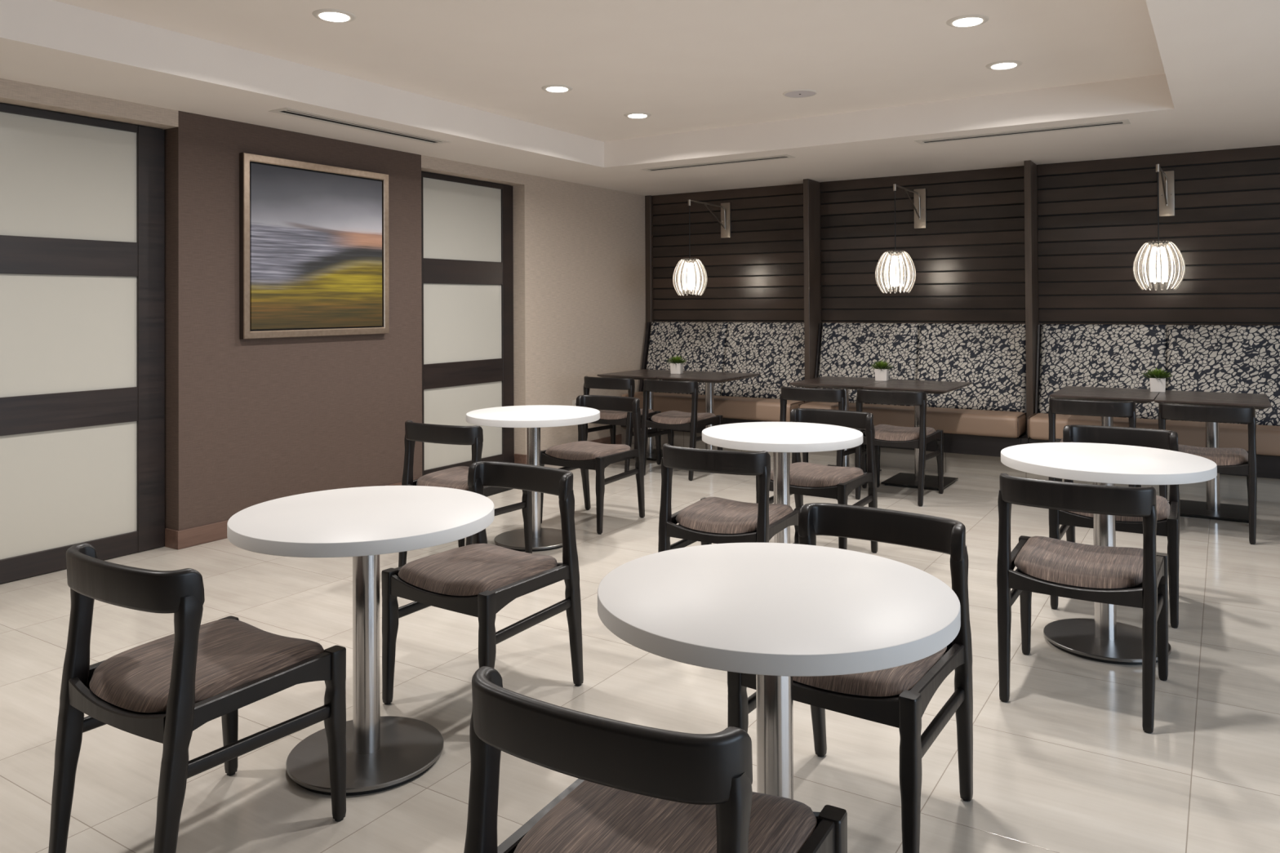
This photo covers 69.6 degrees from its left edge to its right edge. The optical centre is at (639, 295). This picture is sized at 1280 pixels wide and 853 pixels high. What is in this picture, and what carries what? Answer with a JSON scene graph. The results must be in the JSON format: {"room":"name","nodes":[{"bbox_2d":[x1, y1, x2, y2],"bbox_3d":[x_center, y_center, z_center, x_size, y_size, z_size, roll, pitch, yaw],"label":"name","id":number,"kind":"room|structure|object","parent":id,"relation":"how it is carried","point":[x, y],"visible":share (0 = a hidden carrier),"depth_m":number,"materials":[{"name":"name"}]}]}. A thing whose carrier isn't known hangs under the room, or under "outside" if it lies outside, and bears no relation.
{"room":"eatery","nodes":[
{"label":"eatery","id":0,"kind":"room"},
{"bbox_2d":[164,111,422,530],"bbox_3d":[-2.230,0.194,6.014,0.350,2.449,1.844,-1,-1,32],"label":"wall pier","id":1,"kind":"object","parent":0,"point":[249,422],"visible":0.5,"depth_m":5.58,"materials":[{"name":"brown paint"}]},
{"bbox_2d":[239,152,389,338],"bbox_3d":[-2.057,-0.294,5.923,0.043,1.104,1.120,-1,-1,32],"label":"framed picture","id":2,"kind":"object","parent":1,"relation":"attached to","point":[313,237],"visible":1,"depth_m":5.85,"materials":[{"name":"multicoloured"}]},
{"bbox_2d":[0,78,645,454],"bbox_3d":[-3.159,0.185,4.553,0.350,2.449,11.500,-1,-1,32],"label":"wall","id":3,"kind":"structure","parent":0,"point":[580,253],"depth_m":8.10,"materials":[{"name":"beige paint"}]},
{"bbox_2d":[0,102,164,583],"bbox_3d":[-3.168,0.230,4.472,0.050,2.348,1.742,-1,-1,32],"label":"door","id":4,"kind":"structure","parent":3,"relation":"in","point":[82,198],"depth_m":4.81,"materials":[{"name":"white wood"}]},
{"bbox_2d":[164,434,621,550],"bbox_3d":[-1.425,1.372,7.027,0.128,0.103,4.452,-1,-1,32],"label":"baseboard","id":5,"kind":"structure","parent":3,"relation":"attached to","point":[175,540],"depth_m":5.24,"materials":[{"name":"brown wood"}]},
{"bbox_2d":[421,171,514,475],"bbox_3d":[-1.393,0.248,7.263,0.050,2.348,1.156,-1,-1,32],"label":"door","id":6,"kind":"structure","parent":3,"relation":"in","point":[467,240],"depth_m":7.27,"materials":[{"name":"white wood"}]},
{"bbox_2d":[572,400,576,406],"bbox_3d":[-0.582,0.991,8.256,0.008,0.116,0.072,-1,-1,32],"label":"power outlet","id":7,"kind":"object","parent":3,"relation":"attached to","point":[574,402],"visible":0.28,"depth_m":8.24,"materials":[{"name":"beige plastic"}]},
{"bbox_2d":[0,444,1279,852],"bbox_3d":[0.709,1.413,2.086,9.600,0.100,11.900,-1,-1,32],"label":"floor","id":8,"kind":"structure","parent":0,"point":[1068,764],"depth_m":3.04,"materials":[{"name":"tile"}]},
{"bbox_2d":[48,542,346,852],"bbox_3d":[-1.113,0.997,2.336,0.494,0.758,0.511,-1,-1,32],"label":"dining chair","id":9,"kind":"object","parent":8,"relation":"on","point":[162,690],"visible":1,"depth_m":2.22,"materials":[{"name":"black wood"}]},
{"bbox_2d":[226,485,494,795],"bbox_3d":[-0.817,1.010,2.751,0.758,0.737,0.758,-1,-1,32],"label":"round table","id":10,"kind":"object","parent":8,"relation":"on","point":[363,523],"visible":0.94,"depth_m":2.71,"materials":[{"name":"white laminate"}]},
{"bbox_2d":[398,420,532,567],"bbox_3d":[-0.908,1.020,4.791,0.494,0.758,0.511,-1,-1,29],"label":"dining chair","id":11,"kind":"object","parent":8,"relation":"on","point":[455,477],"visible":0.59,"depth_m":4.66,"materials":[{"name":"brown wood"}]},
{"bbox_2d":[381,461,583,705],"bbox_3d":[-0.533,1.002,3.193,0.494,0.758,0.511,-1,-1,35],"label":"dining chair","id":12,"kind":"object","parent":8,"relation":"on","point":[479,579],"visible":0.97,"depth_m":3.12,"materials":[{"name":"brown wood"}]},
{"bbox_2d":[466,404,599,551],"bbox_3d":[-0.606,1.033,5.255,0.758,0.737,0.758,-1,-1,32],"label":"round table","id":13,"kind":"object","parent":8,"relation":"on","point":[531,417],"visible":0.91,"depth_m":5.20,"materials":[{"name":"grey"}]},
{"bbox_2d":[540,395,644,534],"bbox_3d":[-0.299,1.026,5.747,0.494,0.758,0.511,-1,-1,33],"label":"dining chair","id":14,"kind":"object","parent":8,"relation":"on","point":[584,455],"visible":0.84,"depth_m":5.71,"materials":[{"name":"brown wood"}]},
{"bbox_2d":[583,376,661,471],"bbox_3d":[-0.164,1.044,7.683,0.494,0.758,0.511,-1,-1,32],"label":"dining chair","id":15,"kind":"object","parent":8,"relation":"on","point":[613,418],"visible":0.59,"depth_m":7.49,"materials":[{"name":"brown wood"}]},
{"bbox_2d":[596,368,695,460],"bbox_3d":[0.084,1.058,8.247,0.602,0.737,0.770,-1,-1,32],"label":"table","id":16,"kind":"object","parent":8,"relation":"on","point":[642,374],"visible":0.43,"depth_m":8.20,"materials":[{"name":"brown wood"}]},
{"bbox_2d":[666,355,686,373],"bbox_3d":[0.322,0.605,8.130,0.200,0.165,0.202,-1,-1,20],"label":"potted succulent","id":17,"kind":"object","parent":16,"relation":"on","point":[677,364],"visible":1,"depth_m":8.09,"materials":[{"name":"white ceramic"}]},
{"bbox_2d":[463,666,847,852],"bbox_3d":[0.029,0.982,1.536,0.494,0.758,0.511,-1,-1,30],"label":"dining chair","id":18,"kind":"object","parent":8,"relation":"on","point":[637,788],"visible":1,"depth_m":1.45,"materials":[{"name":"brown wood"}]},
{"bbox_2d":[641,378,722,480],"bbox_3d":[0.330,1.038,7.367,0.494,0.758,0.511,-1,-1,31],"label":"dining chair","id":19,"kind":"object","parent":8,"relation":"on","point":[670,420],"visible":0.88,"depth_m":7.21,"materials":[{"name":"brown wood"}]},
{"bbox_2d":[656,371,759,449],"bbox_3d":[0.601,1.052,7.934,0.602,0.737,0.770,-1,-1,32],"label":"table","id":20,"kind":"object","parent":8,"relation":"on","point":[709,378],"visible":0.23,"depth_m":7.90,"materials":[{"name":"black wood"}]},
{"bbox_2d":[657,443,800,552],"bbox_3d":[0.392,1.004,3.946,0.494,0.758,0.511,-1,-1,29],"label":"dining chair","id":21,"kind":"object","parent":8,"relation":"on","point":[709,520],"visible":0.73,"depth_m":3.79,"materials":[{"name":"brown wood"}]},
{"bbox_2d":[597,542,960,799],"bbox_3d":[0.290,0.996,1.976,0.758,0.737,0.758,-1,-1,32],"label":"round table","id":22,"kind":"object","parent":8,"relation":"on","point":[776,613],"visible":1,"depth_m":1.87,"materials":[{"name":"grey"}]},
{"bbox_2d":[702,422,862,543],"bbox_3d":[0.677,1.017,4.393,0.758,0.737,0.758,-1,-1,32],"label":"round table","id":23,"kind":"object","parent":8,"relation":"on","point":[780,438],"visible":0.52,"depth_m":4.33,"materials":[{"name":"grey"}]},
{"bbox_2d":[803,178,821,402],"bbox_3d":[1.483,0.194,8.125,0.049,2.448,0.510,-1,-1,32],"label":"divider","id":24,"kind":"object","parent":8,"relation":"on","point":[811,188],"visible":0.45,"depth_m":8.14,"materials":[{"name":"brown wood"}]},
{"bbox_2d":[755,408,877,553],"bbox_3d":[0.953,1.010,4.904,0.494,0.758,0.511,-1,-1,35],"label":"dining chair","id":25,"kind":"object","parent":8,"relation":"on","point":[810,479],"visible":0.63,"depth_m":4.89,"materials":[{"name":"brown wood"}]},
{"bbox_2d":[779,386,866,499],"bbox_3d":[1.313,1.025,6.649,0.494,0.758,0.511,-1,-1,33],"label":"dining chair","id":26,"kind":"object","parent":8,"relation":"on","point":[807,394],"visible":0.4,"depth_m":6.45,"materials":[{"name":"brown wood"}]},
{"bbox_2d":[789,376,896,471],"bbox_3d":[1.614,1.040,7.283,0.602,0.737,0.770,-1,-1,32],"label":"table","id":27,"kind":"object","parent":8,"relation":"on","point":[846,384],"visible":0.27,"depth_m":7.20,"materials":[{"name":"black wood"}]},
{"bbox_2d":[870,360,893,381],"bbox_3d":[1.907,0.588,7.271,0.200,0.165,0.202,-1,-1,26],"label":"potted succulent","id":28,"kind":"object","parent":27,"relation":"on","point":[882,369],"visible":1,"depth_m":7.24,"materials":[{"name":"white ceramic"}]},
{"bbox_2d":[727,502,973,852],"bbox_3d":[0.570,0.988,2.429,0.494,0.758,0.511,-1,-1,36],"label":"dining chair","id":29,"kind":"object","parent":8,"relation":"on","point":[899,697],"visible":0.71,"depth_m":2.36,"materials":[{"name":"brown wood"}]},
{"bbox_2d":[854,388,943,506],"bbox_3d":[1.805,1.020,6.430,0.494,0.758,0.511,-1,-1,32],"label":"dining chair","id":30,"kind":"object","parent":8,"relation":"on","point":[886,435],"visible":0.88,"depth_m":6.26,"materials":[{"name":"brown wood"}]},
{"bbox_2d":[863,379,972,490],"bbox_3d":[2.098,1.034,6.911,0.602,0.737,0.770,-1,-1,32],"label":"table","id":31,"kind":"object","parent":8,"relation":"on","point":[904,479],"visible":0.77,"depth_m":6.88,"materials":[{"name":"black wood"}]},
{"bbox_2d":[1021,160,1038,444],"bbox_3d":[3.023,0.175,7.146,0.049,2.448,0.510,-1,-1,32],"label":"divider","id":32,"kind":"object","parent":8,"relation":"on","point":[1029,167],"visible":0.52,"depth_m":7.13,"materials":[{"name":"brown wood"}]},
{"bbox_2d":[996,473,1168,733],"bbox_3d":[1.539,0.990,3.204,0.494,0.758,0.511,-1,-1,33],"label":"dining chair","id":33,"kind":"object","parent":8,"relation":"on","point":[1133,577],"visible":1,"depth_m":3.06,"materials":[{"name":"brown wood"}]},
{"bbox_2d":[1048,397,1141,487],"bbox_3d":[2.828,1.008,5.733,0.494,0.758,0.512,-1,-1,30],"label":"dining chair","id":34,"kind":"object","parent":8,"relation":"on","point":[1056,406],"visible":0.3,"depth_m":5.53,"materials":[{"name":"brown wood"}]},
{"bbox_2d":[1049,386,1159,426],"bbox_3d":[3.165,1.021,6.238,0.602,0.737,0.770,-1,-1,32],"label":"table","id":35,"kind":"object","parent":8,"relation":"on","point":[1076,393],"visible":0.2,"depth_m":6.13,"materials":[{"name":"black wood"}]},
{"bbox_2d":[1142,367,1171,392],"bbox_3d":[3.510,0.568,6.251,0.200,0.165,0.202,-1,-1,28],"label":"potted succulent","id":36,"kind":"object","parent":35,"relation":"on","point":[1157,379],"visible":1,"depth_m":6.21,"materials":[{"name":"green plant"}]},
{"bbox_2d":[1000,442,1217,665],"bbox_3d":[1.833,1.003,3.633,0.758,0.737,0.758,-1,-1,32],"label":"round table","id":37,"kind":"object","parent":8,"relation":"on","point":[1101,638],"visible":0.93,"depth_m":3.57,"materials":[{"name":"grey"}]},
{"bbox_2d":[1048,424,1179,628],"bbox_3d":[2.141,0.996,4.136,0.494,0.758,0.511,-1,-1,32],"label":"dining chair","id":38,"kind":"object","parent":8,"relation":"on","point":[1167,511],"visible":0.61,"depth_m":4.04,"materials":[{"name":"brown wood"}]},
{"bbox_2d":[1158,402,1257,544],"bbox_3d":[3.338,1.002,5.426,0.494,0.758,0.511,-1,-1,31],"label":"dining chair","id":39,"kind":"object","parent":8,"relation":"on","point":[1228,460],"visible":0.66,"depth_m":5.20,"materials":[{"name":"brown wood"}]},
{"bbox_2d":[1154,390,1271,523],"bbox_3d":[3.656,1.015,5.881,0.602,0.737,0.770,-1,-1,32],"label":"table","id":40,"kind":"object","parent":8,"relation":"on","point":[1212,508],"visible":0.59,"depth_m":5.84,"materials":[{"name":"black wood"}]},
{"bbox_2d":[0,0,1279,195],"bbox_3d":[0.747,-1.214,2.196,9.600,0.256,11.700,-1,-1,32],"label":"ceiling","id":41,"kind":"structure","parent":0,"point":[712,77],"depth_m":4.97,"materials":[{"name":"paint"}]},
{"bbox_2d":[311,8,356,22],"bbox_3d":[-1.373,-1.256,4.137,0.189,0.010,0.189,-1,-1,32],"label":"recessed light","id":42,"kind":"object","parent":41,"relation":"in","point":[327,15],"visible":1,"depth_m":4.11,"materials":[{"name":"white glass"}]},
{"bbox_2d":[319,12,349,22],"bbox_3d":[-1.373,-1.255,4.137,0.127,0.008,0.127,-1,-1,32],"label":"diffuser","id":43,"kind":"object","parent":42,"relation":"attached to","point":[327,16],"depth_m":4.13,"materials":[{"name":"white glass"}]},
{"bbox_2d":[268,107,451,144],"bbox_3d":[-1.677,-1.036,5.674,0.160,0.003,1.285,-1,-1,32],"label":"ceiling vent","id":44,"kind":"object","parent":41,"relation":"in","point":[287,111],"visible":1,"depth_m":5.59,"materials":[{"name":"white metal"}]},
{"bbox_2d":[541,84,573,92],"bbox_3d":[-0.499,-1.247,5.548,0.189,0.010,0.189,-1,-1,32],"label":"recessed light","id":45,"kind":"object","parent":41,"relation":"in","point":[555,87],"visible":1,"depth_m":5.52,"materials":[{"name":"white"}]},
{"bbox_2d":[546,86,568,92],"bbox_3d":[-0.499,-1.246,5.548,0.127,0.008,0.127,-1,-1,32],"label":"diffuser","id":46,"kind":"object","parent":45,"relation":"attached to","point":[552,89],"depth_m":5.54,"materials":[{"name":"white"}]},
{"bbox_2d":[623,111,651,118],"bbox_3d":[-0.017,-1.242,6.344,0.189,0.010,0.189,-1,-1,32],"label":"recessed light","id":47,"kind":"object","parent":41,"relation":"in","point":[635,114],"visible":1,"depth_m":6.32,"materials":[{"name":"white"}]},
{"bbox_2d":[628,114,646,118],"bbox_3d":[-0.017,-1.241,6.344,0.127,0.008,0.127,-1,-1,32],"label":"diffuser","id":48,"kind":"object","parent":47,"relation":"attached to","point":[633,116],"depth_m":6.34,"materials":[{"name":"white"}]},
{"bbox_2d":[640,154,795,171],"bbox_3d":[0.585,-1.034,7.192,1.285,0.003,0.160,-1,-1,32],"label":"ceiling vent","id":49,"kind":"object","parent":41,"relation":"in","point":[784,156],"visible":1,"depth_m":7.16,"materials":[{"name":"white metal"}]},
{"bbox_2d":[782,88,817,97],"bbox_3d":[0.993,-1.254,5.714,0.212,0.008,0.212,-1,-1,32],"label":"ceiling speaker","id":50,"kind":"object","parent":41,"relation":"attached to","point":[798,93],"visible":1,"depth_m":5.70,"materials":[{"name":"white plastic"}]},
{"bbox_2d":[784,90,815,97],"bbox_3d":[0.993,-1.255,5.714,0.187,0.005,0.187,-1,-1,32],"label":"grille","id":51,"kind":"object","parent":50,"relation":"attached to","point":[788,93],"depth_m":5.70,"materials":[{"name":"grey metal"}]},
{"bbox_2d":[946,13,989,26],"bbox_3d":[1.518,-1.271,4.266,0.189,0.010,0.189,-1,-1,32],"label":"recessed light","id":52,"kind":"object","parent":41,"relation":"in","point":[972,20],"visible":1,"depth_m":4.24,"materials":[{"name":"white glass"}]},
{"bbox_2d":[953,17,982,26],"bbox_3d":[1.518,-1.270,4.266,0.127,0.008,0.127,-1,-1,32],"label":"diffuser","id":53,"kind":"object","parent":52,"relation":"attached to","point":[960,21],"depth_m":4.25,"materials":[{"name":"white"}]},
{"bbox_2d":[985,60,1022,69],"bbox_3d":[2.000,-1.266,5.061,0.189,0.010,0.189,-1,-1,32],"label":"recessed light","id":54,"kind":"object","parent":41,"relation":"in","point":[1003,64],"visible":1,"depth_m":5.03,"materials":[{"name":"white"}]},
{"bbox_2d":[991,62,1016,69],"bbox_3d":[2.000,-1.265,5.061,0.127,0.008,0.127,-1,-1,32],"label":"diffuser","id":55,"kind":"object","parent":54,"relation":"attached to","point":[994,65],"depth_m":5.05,"materials":[{"name":"white glass"}]},
{"bbox_2d":[914,119,1130,144],"bbox_3d":[2.442,-1.057,5.958,1.285,0.003,0.160,-1,-1,32],"label":"ceiling vent","id":56,"kind":"object","parent":41,"relation":"in","point":[1123,122],"visible":1,"depth_m":5.92,"materials":[{"name":"white metal"}]},
{"bbox_2d":[670,363,683,373],"bbox_3d":[0.325,0.640,8.130,0.096,0.095,0.096,-1,-1,20],"label":"pot","id":57,"kind":"object","parent":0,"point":[677,368],"depth_m":8.09,"materials":[{"name":"beige ceramic"}]},
{"bbox_2d":[874,368,888,381],"bbox_3d":[1.910,0.622,7.270,0.096,0.095,0.096,-1,-1,26],"label":"pot","id":58,"kind":"object","parent":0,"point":[882,375],"depth_m":7.23,"materials":[{"name":"beige ceramic"}]},
{"bbox_2d":[652,145,1279,325],"bbox_3d":[3.925,0.168,6.981,9.400,2.449,0.200,-1,-1,32],"label":"wall","id":59,"kind":"structure","parent":0,"point":[1095,217],"depth_m":7.51,"materials":[{"name":"brown wood"}]},
{"bbox_2d":[644,195,653,328],"bbox_3d":[0.095,0.048,9.285,0.065,2.118,0.047,-1,-1,32],"label":"trim","id":60,"kind":"structure","parent":59,"relation":"attached to","point":[648,199],"depth_m":9.27,"materials":[{"name":"brown wood"}]},
{"bbox_2d":[672,199,731,295],"bbox_3d":[0.596,-0.446,8.464,0.312,0.895,0.876,-1,-1,32],"label":"wall lamp","id":61,"kind":"object","parent":59,"relation":"attached to","point":[690,275],"visible":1,"depth_m":8.18,"materials":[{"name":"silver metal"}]},
{"bbox_2d":[621,321,804,433],"bbox_3d":[0.684,0.752,8.582,1.793,1.003,0.564,-1,-1,32],"label":"bench","id":62,"kind":"object","parent":59,"relation":"attached to","point":[775,351],"visible":0.63,"depth_m":8.55,"materials":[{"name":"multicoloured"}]},
{"bbox_2d":[621,391,804,422],"bbox_3d":[0.643,1.016,8.488,1.759,0.167,0.360,-1,-1,32],"label":"seat cushion","id":63,"kind":"object","parent":62,"relation":"on","point":[733,406],"depth_m":8.24,"materials":[{"name":"beige leather"}]},
{"bbox_2d":[875,183,926,293],"bbox_3d":[2.156,-0.465,7.472,0.312,0.895,0.876,-1,-1,32],"label":"wall lamp","id":64,"kind":"object","parent":59,"relation":"attached to","point":[890,271],"visible":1,"depth_m":7.19,"materials":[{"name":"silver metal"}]},
{"bbox_2d":[798,322,1026,457],"bbox_3d":[2.234,0.734,7.596,1.769,1.003,0.564,-1,-1,32],"label":"bench","id":65,"kind":"object","parent":59,"relation":"attached to","point":[986,416],"visible":0.7,"depth_m":7.49,"materials":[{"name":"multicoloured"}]},
{"bbox_2d":[799,401,1026,438],"bbox_3d":[2.182,0.997,7.509,1.761,0.167,0.360,-1,-1,32],"label":"seat cushion","id":66,"kind":"object","parent":65,"relation":"on","point":[956,420],"depth_m":7.21,"materials":[{"name":"beige leather"}]},
{"bbox_2d":[631,427,1279,502],"bbox_3d":[2.195,1.322,7.499,5.500,0.172,0.020,-1,-1,32],"label":"baseboard","id":67,"kind":"structure","parent":59,"relation":"attached to","point":[1233,486],"depth_m":7.21,"materials":[{"name":"wood"}]},
{"bbox_2d":[1027,324,1279,479],"bbox_3d":[3.774,0.715,6.617,1.769,1.003,0.564,-1,-1,32],"label":"bench","id":68,"kind":"object","parent":59,"relation":"attached to","point":[1219,358],"visible":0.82,"depth_m":6.72,"materials":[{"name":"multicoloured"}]},
{"bbox_2d":[1028,413,1279,456],"bbox_3d":[3.722,0.979,6.530,1.761,0.167,0.360,-1,-1,32],"label":"seat cushion","id":69,"kind":"object","parent":68,"relation":"on","point":[1232,435],"depth_m":6.34,"materials":[{"name":"beige leather"}]},
{"bbox_2d":[1133,164,1185,290],"bbox_3d":[3.685,-0.483,6.500,0.312,0.895,0.876,-1,-1,34],"label":"wall lamp","id":70,"kind":"object","parent":59,"relation":"attached to","point":[1155,259],"visible":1,"depth_m":6.22,"materials":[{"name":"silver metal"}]},
{"bbox_2d":[1149,377,1165,392],"bbox_3d":[3.513,0.603,6.250,0.096,0.095,0.096,-1,-1,28],"label":"pot","id":71,"kind":"object","parent":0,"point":[1157,384],"depth_m":6.21,"materials":[{"name":"beige ceramic"}]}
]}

